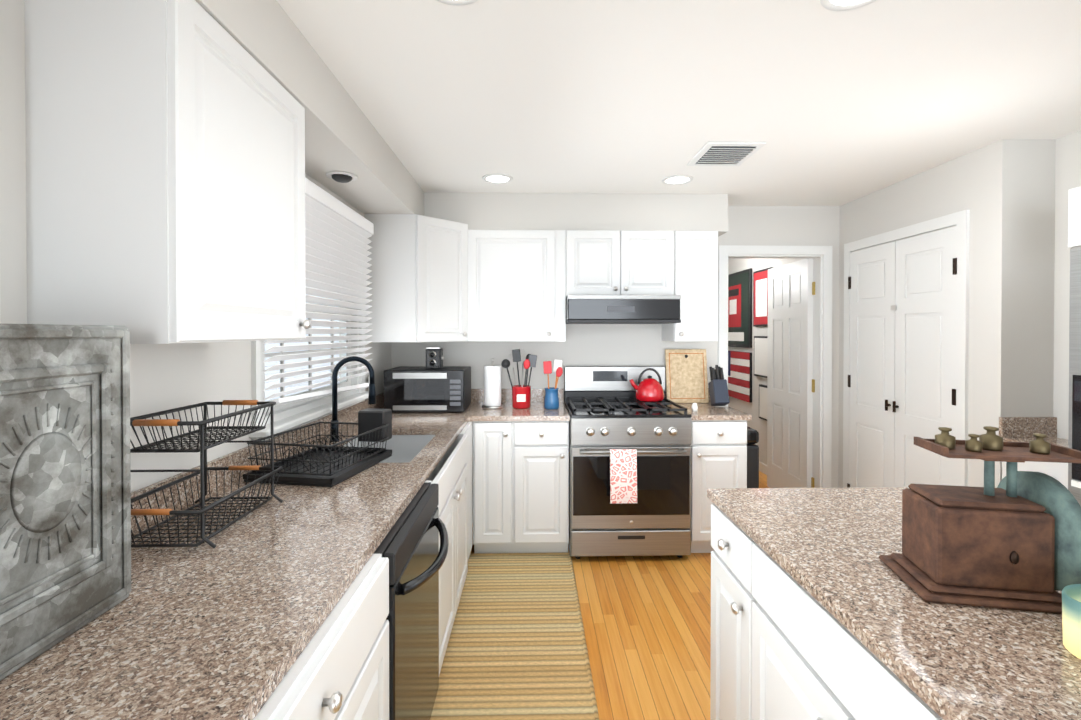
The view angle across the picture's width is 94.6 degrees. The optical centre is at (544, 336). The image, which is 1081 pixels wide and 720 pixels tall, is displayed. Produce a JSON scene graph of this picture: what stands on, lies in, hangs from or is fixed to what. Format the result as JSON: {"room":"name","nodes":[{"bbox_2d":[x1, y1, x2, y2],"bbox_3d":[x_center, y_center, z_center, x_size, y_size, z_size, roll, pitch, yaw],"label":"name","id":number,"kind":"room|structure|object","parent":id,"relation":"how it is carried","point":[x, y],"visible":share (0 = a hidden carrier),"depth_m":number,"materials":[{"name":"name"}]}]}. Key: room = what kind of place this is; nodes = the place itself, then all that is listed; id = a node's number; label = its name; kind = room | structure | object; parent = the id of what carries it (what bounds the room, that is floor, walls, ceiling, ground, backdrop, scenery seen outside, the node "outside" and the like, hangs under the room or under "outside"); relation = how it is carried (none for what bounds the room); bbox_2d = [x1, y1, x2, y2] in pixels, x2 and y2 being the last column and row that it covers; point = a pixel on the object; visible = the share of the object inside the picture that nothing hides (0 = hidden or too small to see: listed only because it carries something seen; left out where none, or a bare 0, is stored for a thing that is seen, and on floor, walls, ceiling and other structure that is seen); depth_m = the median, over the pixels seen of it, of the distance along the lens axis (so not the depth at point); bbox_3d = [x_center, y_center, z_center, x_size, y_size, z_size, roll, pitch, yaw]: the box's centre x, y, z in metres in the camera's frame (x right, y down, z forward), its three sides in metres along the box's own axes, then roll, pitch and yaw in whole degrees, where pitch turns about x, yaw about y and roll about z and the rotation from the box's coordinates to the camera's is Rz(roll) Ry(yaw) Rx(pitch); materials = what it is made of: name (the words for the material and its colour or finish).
{"room":"kitchen","nodes":[
{"label":"kitchen","id":0,"kind":"room"},
{"bbox_2d":[0,0,391,492],"bbox_3d":[-1.144,0.227,1.061,0.120,2.400,5.550,0,0,-1],"label":"wall","id":1,"kind":"structure","parent":0,"point":[163,377],"depth_m":1.37,"materials":[{"name":"white paint"}]},
{"bbox_2d":[25,0,310,343],"bbox_3d":[-0.920,-0.372,1.346,0.340,0.768,0.600,0,0,-1],"label":"upper cabinet","id":2,"kind":"object","parent":1,"relation":"attached to","point":[165,171],"visible":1,"depth_m":1.05,"materials":[{"name":"white wood"}]},
{"bbox_2d":[251,286,364,425],"bbox_3d":[-1.157,-0.175,2.482,0.118,1.040,1.220,0,0,-1],"label":"window","id":3,"kind":"structure","parent":1,"relation":"in","point":[259,366],"depth_m":2.34,"materials":[{"name":"white"}]},
{"bbox_2d":[263,178,373,407],"bbox_3d":[-1.060,-0.186,2.485,0.067,1.008,1.180,0,0,-1],"label":"window blinds","id":4,"kind":"object","parent":3,"relation":"attached to","point":[338,233],"visible":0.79,"depth_m":2.47,"materials":[{"name":"white plastic"}]},
{"bbox_2d":[249,391,368,440],"bbox_3d":[-1.091,0.395,2.489,0.090,0.100,1.260,0,0,-1],"label":"window sill","id":5,"kind":"structure","parent":1,"relation":"attached to","point":[299,419],"depth_m":2.23,"materials":[{"name":"white wood"}]},
{"bbox_2d":[195,0,423,215],"bbox_3d":[-0.922,-0.862,0.852,0.315,0.220,5.140,0,0,-1],"label":"soffit","id":6,"kind":"structure","parent":0,"point":[342,133],"depth_m":1.89,"materials":[{"name":"white paint"}]},
{"bbox_2d":[326,171,357,182],"bbox_3d":[-0.958,-0.750,2.362,0.140,0.028,0.140,0,0,-1],"label":"ceiling light","id":7,"kind":"object","parent":6,"relation":"attached to","point":[342,176],"visible":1,"depth_m":2.33,"materials":[{"name":"white metal"}]},
{"bbox_2d":[424,192,727,236],"bbox_3d":[0.069,-0.864,3.600,2.420,0.260,0.310,0,0,-1],"label":"soffit","id":8,"kind":"structure","parent":0,"point":[588,211],"depth_m":3.45,"materials":[{"name":"white paint"}]},
{"bbox_2d":[391,206,839,499],"bbox_3d":[0.615,0.204,3.826,3.520,2.400,0.100,0,0,-1],"label":"wall","id":9,"kind":"structure","parent":0,"point":[613,345],"depth_m":3.78,"materials":[{"name":"white paint"}]},
{"bbox_2d":[364,214,717,341],"bbox_3d":[0.033,-0.370,3.449,2.339,0.804,0.617,0,0,-1],"label":"upper cabinet","id":10,"kind":"object","parent":9,"relation":"attached to","point":[432,279],"visible":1,"depth_m":3.40,"materials":[{"name":"white wood"}]},
{"bbox_2d":[566,295,680,323],"bbox_3d":[0.522,-0.185,3.517,0.746,0.184,0.503,0,0,-1],"label":"range hood","id":11,"kind":"object","parent":10,"relation":"attached to","point":[622,309],"visible":0.88,"depth_m":3.28,"materials":[{"name":"black"}]},
{"bbox_2d":[718,245,831,487],"bbox_3d":[1.754,0.357,3.844,0.870,2.095,0.118,0,0,-1],"label":"door frame","id":12,"kind":"structure","parent":9,"relation":"attached to","point":[821,256],"depth_m":3.79,"materials":[{"name":"white wood"}]},
{"bbox_2d":[767,259,814,487],"bbox_3d":[2.121,0.386,4.254,0.130,2.010,0.746,0,0,-1],"label":"hall door","id":13,"kind":"structure","parent":9,"relation":"in","point":[790,379],"depth_m":4.19,"materials":[{"name":"white wood"}]},
{"bbox_2d":[470,471,768,719],"bbox_3d":[0.569,1.440,2.534,4.170,0.050,8.400,0,0,-1],"label":"floor","id":14,"kind":"structure","parent":0,"point":[646,620],"depth_m":2.39,"materials":[{"name":"brown wood"}]},
{"bbox_2d":[253,554,388,719],"bbox_3d":[-0.714,0.988,0.850,0.670,0.880,0.799,0,0,-1],"label":"base cabinet","id":15,"kind":"object","parent":14,"relation":"on","point":[339,669],"depth_m":0.99,"materials":[{"name":"white wood"}]},
{"bbox_2d":[0,389,471,719],"bbox_3d":[-0.770,0.472,1.880,0.660,0.132,3.728,0,0,-1],"label":"countertop","id":16,"kind":"structure","parent":15,"relation":"on","point":[228,626],"depth_m":0.99,"materials":[{"name":"stone"}]},
{"bbox_2d":[0,324,130,680],"bbox_3d":[-0.919,0.247,0.811,0.267,0.534,0.331,0,0,-1],"label":"metal panel","id":17,"kind":"object","parent":16,"relation":"on","point":[65,516],"visible":1,"depth_m":0.83,"materials":[{"name":"grey metal"}]},
{"bbox_2d":[130,400,282,547],"bbox_3d":[-0.922,0.350,1.352,0.264,0.311,0.394,0,0,-1],"label":"rack","id":18,"kind":"object","parent":16,"relation":"on","point":[185,446],"visible":0.88,"depth_m":1.30,"materials":[{"name":"black metal"}]},
{"bbox_2d":[243,408,391,486],"bbox_3d":[-0.838,0.410,1.945,0.340,0.190,0.493,0,0,10],"label":"dish rack","id":19,"kind":"object","parent":16,"relation":"on","point":[329,465],"visible":0.98,"depth_m":1.90,"materials":[{"name":"black metal"}]},
{"bbox_2d":[331,356,375,441],"bbox_3d":[-0.926,0.298,2.383,0.194,0.406,0.188,0,0,-1],"label":"faucet","id":20,"kind":"object","parent":16,"relation":"on","point":[372,391],"visible":0.98,"depth_m":2.39,"materials":[{"name":"black metal"}]},
{"bbox_2d":[344,435,442,481],"bbox_3d":[-0.765,0.637,2.348,0.451,0.204,0.716,0,0,-1],"label":"sink","id":21,"kind":"object","parent":16,"relation":"in","point":[406,448],"visible":0.02,"depth_m":2.70,"materials":[{"name":"silver metal"}]},
{"bbox_2d":[384,366,470,412],"bbox_3d":[-0.779,0.354,3.394,0.515,0.278,0.383,0,0,-1],"label":"microwave","id":22,"kind":"object","parent":16,"relation":"on","point":[422,389],"visible":0.94,"depth_m":3.20,"materials":[{"name":"black metal"}]},
{"bbox_2d":[426,347,443,368],"bbox_3d":[-0.735,0.143,3.353,0.110,0.142,0.113,0,0,-1],"label":"vintage camera","id":23,"kind":"object","parent":22,"relation":"on","point":[434,357],"visible":1,"depth_m":3.31,"materials":[{"name":"black metal"}]},
{"bbox_2d":[373,483,448,719],"bbox_3d":[-0.660,0.984,1.553,0.709,0.878,0.596,0,0,-1],"label":"dishwasher","id":24,"kind":"object","parent":14,"relation":"on","point":[408,546],"visible":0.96,"depth_m":1.48,"materials":[{"name":"black metal"}]},
{"bbox_2d":[425,421,472,596],"bbox_3d":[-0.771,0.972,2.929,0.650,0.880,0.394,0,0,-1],"label":"base cabinet","id":25,"kind":"object","parent":14,"relation":"on","point":[454,479],"depth_m":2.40,"materials":[{"name":"white wood"}]},
{"bbox_2d":[473,421,516,552],"bbox_3d":[-0.328,0.968,3.438,0.253,0.880,0.635,0,0,-1],"label":"base cabinet","id":26,"kind":"object","parent":14,"relation":"on","point":[494,442],"depth_m":3.12,"materials":[{"name":"white wood"}]},
{"bbox_2d":[430,553,598,719],"bbox_3d":[-0.123,1.419,0.966,0.693,0.017,4.495,0,0,-1],"label":"rug","id":27,"kind":"object","parent":14,"relation":"on","point":[516,649],"visible":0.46,"depth_m":2.25,"materials":[{"name":"fabric"}]},
{"bbox_2d":[517,421,568,552],"bbox_3d":[-0.025,0.967,3.444,0.353,0.880,0.635,0,0,-1],"label":"base cabinet","id":28,"kind":"object","parent":14,"relation":"on","point":[520,486],"depth_m":3.13,"materials":[{"name":"white wood"}]},
{"bbox_2d":[471,388,569,420],"bbox_3d":[-0.161,0.460,3.424,0.628,0.132,0.668,0,0,-1],"label":"countertop","id":29,"kind":"structure","parent":28,"relation":"on","point":[536,412],"depth_m":3.34,"materials":[{"name":"stone"}]},
{"bbox_2d":[482,358,503,408],"bbox_3d":[-0.358,0.320,3.475,0.150,0.344,0.150,0,0,-1],"label":"paper towel","id":30,"kind":"object","parent":29,"relation":"on","point":[492,386],"visible":1,"depth_m":3.42,"materials":[{"name":"white paper"}]},
{"bbox_2d":[501,349,536,408],"bbox_3d":[-0.171,0.289,3.484,0.245,0.405,0.232,0,0,-1],"label":"crock","id":31,"kind":"object","parent":29,"relation":"on","point":[521,396],"visible":1,"depth_m":3.41,"materials":[{"name":"red ceramic"}]},
{"bbox_2d":[543,360,562,409],"bbox_3d":[0.061,0.326,3.414,0.135,0.334,0.104,0,0,-1],"label":"crock","id":32,"kind":"object","parent":29,"relation":"on","point":[551,400],"visible":1,"depth_m":3.39,"materials":[{"name":"blue ceramic"}]},
{"bbox_2d":[564,366,691,558],"bbox_3d":[0.537,0.815,3.404,0.755,1.185,0.745,0,0,-1],"label":"stove","id":33,"kind":"object","parent":14,"relation":"on","point":[607,410],"visible":0.96,"depth_m":3.10,"materials":[{"name":"silver metal"}]},
{"bbox_2d":[610,449,636,503],"bbox_3d":[0.483,0.849,3.040,0.166,0.323,0.039,0,0,-1],"label":"hanging towel","id":34,"kind":"object","parent":33,"relation":"hanging from","point":[623,475],"visible":0.94,"depth_m":3.02,"materials":[{"name":"fabric"}]},
{"bbox_2d":[629,368,663,401],"bbox_3d":[0.723,0.335,3.519,0.247,0.228,0.200,0,0,-1],"label":"kettle","id":35,"kind":"object","parent":33,"relation":"on","point":[649,388],"visible":1,"depth_m":3.46,"materials":[{"name":"red metal"}]},
{"bbox_2d":[690,420,746,552],"bbox_3d":[1.103,0.967,3.470,0.360,0.880,0.635,0,0,-1],"label":"base cabinet","id":36,"kind":"object","parent":14,"relation":"on","point":[718,448],"depth_m":3.15,"materials":[{"name":"white wood"}]},
{"bbox_2d":[665,388,751,420],"bbox_3d":[1.111,0.459,3.463,0.385,0.132,0.648,0,0,-1],"label":"countertop","id":37,"kind":"structure","parent":36,"relation":"on","point":[706,412],"depth_m":3.21,"materials":[{"name":"stone"}]},
{"bbox_2d":[665,349,708,402],"bbox_3d":[1.062,0.292,3.714,0.310,0.397,0.072,0,0,-1],"label":"cutting board","id":38,"kind":"object","parent":37,"relation":"on","point":[686,377],"visible":0.94,"depth_m":3.71,"materials":[{"name":"beige wood"}]},
{"bbox_2d":[692,403,697,411],"bbox_3d":[0.997,0.465,3.296,0.040,0.058,0.039,0,0,-1],"label":"shaker","id":39,"kind":"object","parent":37,"relation":"on","point":[694,407],"visible":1,"depth_m":3.28,"materials":[{"name":"white ceramic"}]},
{"bbox_2d":[708,365,729,405],"bbox_3d":[1.227,0.344,3.505,0.100,0.288,0.160,0,0,-1],"label":"knife block","id":40,"kind":"object","parent":37,"relation":"on","point":[718,390],"visible":1,"depth_m":3.47,"materials":[{"name":"blue"}]},
{"bbox_2d":[710,504,743,719],"bbox_3d":[0.887,0.983,1.504,0.670,0.880,0.307,0,0,-1],"label":"base cabinet","id":41,"kind":"object","parent":14,"relation":"on","point":[726,537],"depth_m":1.51,"materials":[{"name":"white wood"}]},
{"bbox_2d":[747,426,758,487],"bbox_3d":[1.355,1.007,3.476,0.099,0.799,0.524,0,0,-1],"label":"bin","id":42,"kind":"object","parent":14,"relation":"on","point":[752,459],"visible":0.21,"depth_m":3.25,"materials":[{"name":"black plastic"}]},
{"bbox_2d":[742,532,942,719],"bbox_3d":[0.900,0.988,0.939,0.670,0.880,0.823,0,0,-1],"label":"base cabinet","id":43,"kind":"object","parent":14,"relation":"on","point":[785,645],"depth_m":1.09,"materials":[{"name":"white wood"}]},
{"bbox_2d":[707,487,1080,719],"bbox_3d":[0.920,0.530,0.867,0.713,0.032,1.625,0,0,-1],"label":"countertop","id":44,"kind":"structure","parent":43,"relation":"on","point":[825,548],"depth_m":0.92,"materials":[{"name":"stone"}]},
{"bbox_2d":[879,426,1080,613],"bbox_3d":[0.896,0.349,1.025,0.297,0.327,0.224,0,0,11],"label":"scale","id":45,"kind":"object","parent":44,"relation":"on","point":[1012,540],"visible":0.98,"depth_m":0.97,"materials":[{"name":"brown metal"}]},
{"bbox_2d":[1062,584,1080,658],"bbox_3d":[0.915,0.467,0.799,0.138,0.094,0.099,0,0,-1],"label":"candle","id":46,"kind":"object","parent":44,"relation":"on","point":[1071,611],"visible":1,"depth_m":0.80,"materials":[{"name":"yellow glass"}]},
{"bbox_2d":[1002,461,1067,488],"bbox_3d":[2.410,0.978,2.140,0.295,0.880,0.720,0,0,-1],"label":"base cabinet","id":47,"kind":"object","parent":14,"relation":"on","point":[1057,471],"visible":0.02,"depth_m":2.27,"materials":[{"name":"white wood"}]},
{"bbox_2d":[999,417,1067,446],"bbox_3d":[2.422,0.470,2.135,0.278,0.132,0.724,0,0,-1],"label":"countertop","id":48,"kind":"structure","parent":47,"relation":"on","point":[1017,429],"depth_m":2.48,"materials":[{"name":"stone"}]},
{"bbox_2d":[1068,245,1080,505],"bbox_3d":[2.171,0.555,1.311,0.782,1.740,0.897,0,0,-1],"label":"fridge","id":49,"kind":"object","parent":14,"relation":"on","point":[1074,442],"visible":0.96,"depth_m":1.72,"materials":[{"name":"silver metal"}]},
{"bbox_2d":[276,0,1080,205],"bbox_3d":[0.569,-1.010,2.514,4.170,0.050,8.400,0,0,-1],"label":"ceiling","id":50,"kind":"structure","parent":0,"point":[833,108],"depth_m":1.95,"materials":[{"name":"white paint"}]},
{"bbox_2d":[436,0,477,5],"bbox_3d":[-0.251,-0.972,1.366,0.190,0.008,0.190,0,0,-1],"label":"recessed light","id":51,"kind":"object","parent":50,"relation":"in","point":[457,2],"visible":1,"depth_m":1.45,"materials":[{"name":"white"}]},
{"bbox_2d":[482,173,512,183],"bbox_3d":[-0.290,-0.986,3.115,0.190,0.008,0.190,0,0,-1],"label":"recessed light","id":52,"kind":"object","parent":50,"relation":"in","point":[496,178],"visible":0.96,"depth_m":3.10,"materials":[{"name":"white"}]},
{"bbox_2d":[662,175,692,184],"bbox_3d":[0.840,-0.986,3.141,0.190,0.008,0.190,0,0,-1],"label":"recessed light","id":53,"kind":"object","parent":50,"relation":"in","point":[676,179],"visible":0.98,"depth_m":3.12,"materials":[{"name":"white"}]},
{"bbox_2d":[687,141,765,165],"bbox_3d":[0.970,-0.975,2.684,0.300,0.024,0.340,0,0,-1],"label":"ceiling vent","id":54,"kind":"object","parent":50,"relation":"in","point":[715,153],"visible":0.98,"depth_m":2.65,"materials":[{"name":"white metal"}]},
{"bbox_2d":[820,0,876,10],"bbox_3d":[0.879,-0.972,1.391,0.190,0.008,0.190,0,0,-1],"label":"recessed light","id":55,"kind":"object","parent":50,"relation":"in","point":[838,5],"visible":1,"depth_m":1.45,"materials":[{"name":"white"}]},
{"bbox_2d":[728,147,983,487],"bbox_3d":[2.311,0.198,4.679,0.150,2.400,4.170,0,0,-1],"label":"wall","id":56,"kind":"structure","parent":0,"point":[955,185],"depth_m":2.99,"materials":[{"name":"white paint"}]},
{"bbox_2d":[728,268,751,347],"bbox_3d":[2.222,-0.312,5.818,0.035,0.860,0.880,0,0,-1],"label":"picture","id":57,"kind":"object","parent":56,"relation":"attached to","point":[739,308],"visible":0.62,"depth_m":5.61,"materials":[{"name":"black"}]},
{"bbox_2d":[728,350,751,402],"bbox_3d":[2.222,0.438,5.824,0.035,0.540,0.880,0,0,-1],"label":"framed picture","id":58,"kind":"object","parent":56,"relation":"attached to","point":[739,375],"visible":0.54,"depth_m":5.61,"materials":[{"name":"red fabric"}]},
{"bbox_2d":[754,336,767,377],"bbox_3d":[2.240,0.204,5.098,0.031,0.420,0.370,0,0,-1],"label":"certificate","id":59,"kind":"object","parent":56,"relation":"attached to","point":[760,354],"visible":0.62,"depth_m":5.12,"materials":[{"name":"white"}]},
{"bbox_2d":[759,461,766,474],"bbox_3d":[2.245,1.347,5.297,0.015,0.090,2.750,0,0,-1],"label":"baseboard","id":60,"kind":"structure","parent":56,"relation":"attached to","point":[762,468],"depth_m":5.11,"materials":[{"name":"white"}]},
{"bbox_2d":[759,384,766,420],"bbox_3d":[2.241,0.669,5.041,0.031,0.350,0.250,0,0,-1],"label":"certificate","id":61,"kind":"object","parent":56,"relation":"attached to","point":[763,402],"visible":0.54,"depth_m":5.06,"materials":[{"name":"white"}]},
{"bbox_2d":[753,267,772,326],"bbox_3d":[2.239,-0.396,5.103,0.033,0.580,0.390,0,0,-1],"label":"picture","id":62,"kind":"object","parent":56,"relation":"attached to","point":[760,297],"visible":0.77,"depth_m":5.12,"materials":[{"name":"red"}]},
{"bbox_2d":[843,210,969,487],"bbox_3d":[2.255,0.362,3.204,0.072,2.095,1.050,0,0,-1],"label":"double door","id":63,"kind":"structure","parent":56,"relation":"attached to","point":[906,348],"depth_m":3.11,"materials":[{"name":"white wood"}]},
{"bbox_2d":[982,139,1055,487],"bbox_3d":[2.469,0.215,2.547,0.370,2.400,0.100,0,0,-1],"label":"wall","id":64,"kind":"structure","parent":0,"point":[1018,282],"depth_m":2.49,"materials":[{"name":"white paint"}]},
{"bbox_2d":[1053,130,1080,438],"bbox_3d":[2.651,0.232,0.436,0.100,2.400,4.130,0,0,-1],"label":"wall","id":65,"kind":"structure","parent":0,"point":[1067,162],"depth_m":2.46,"materials":[{"name":"white paint"}]},
{"bbox_2d":[1068,186,1080,247],"bbox_3d":[2.430,-0.507,1.520,0.286,0.260,1.300,0,0,-1],"label":"upper cabinet","id":66,"kind":"object","parent":65,"relation":"attached to","point":[1074,219],"visible":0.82,"depth_m":2.13,"materials":[{"name":"white wood"}]}
]}

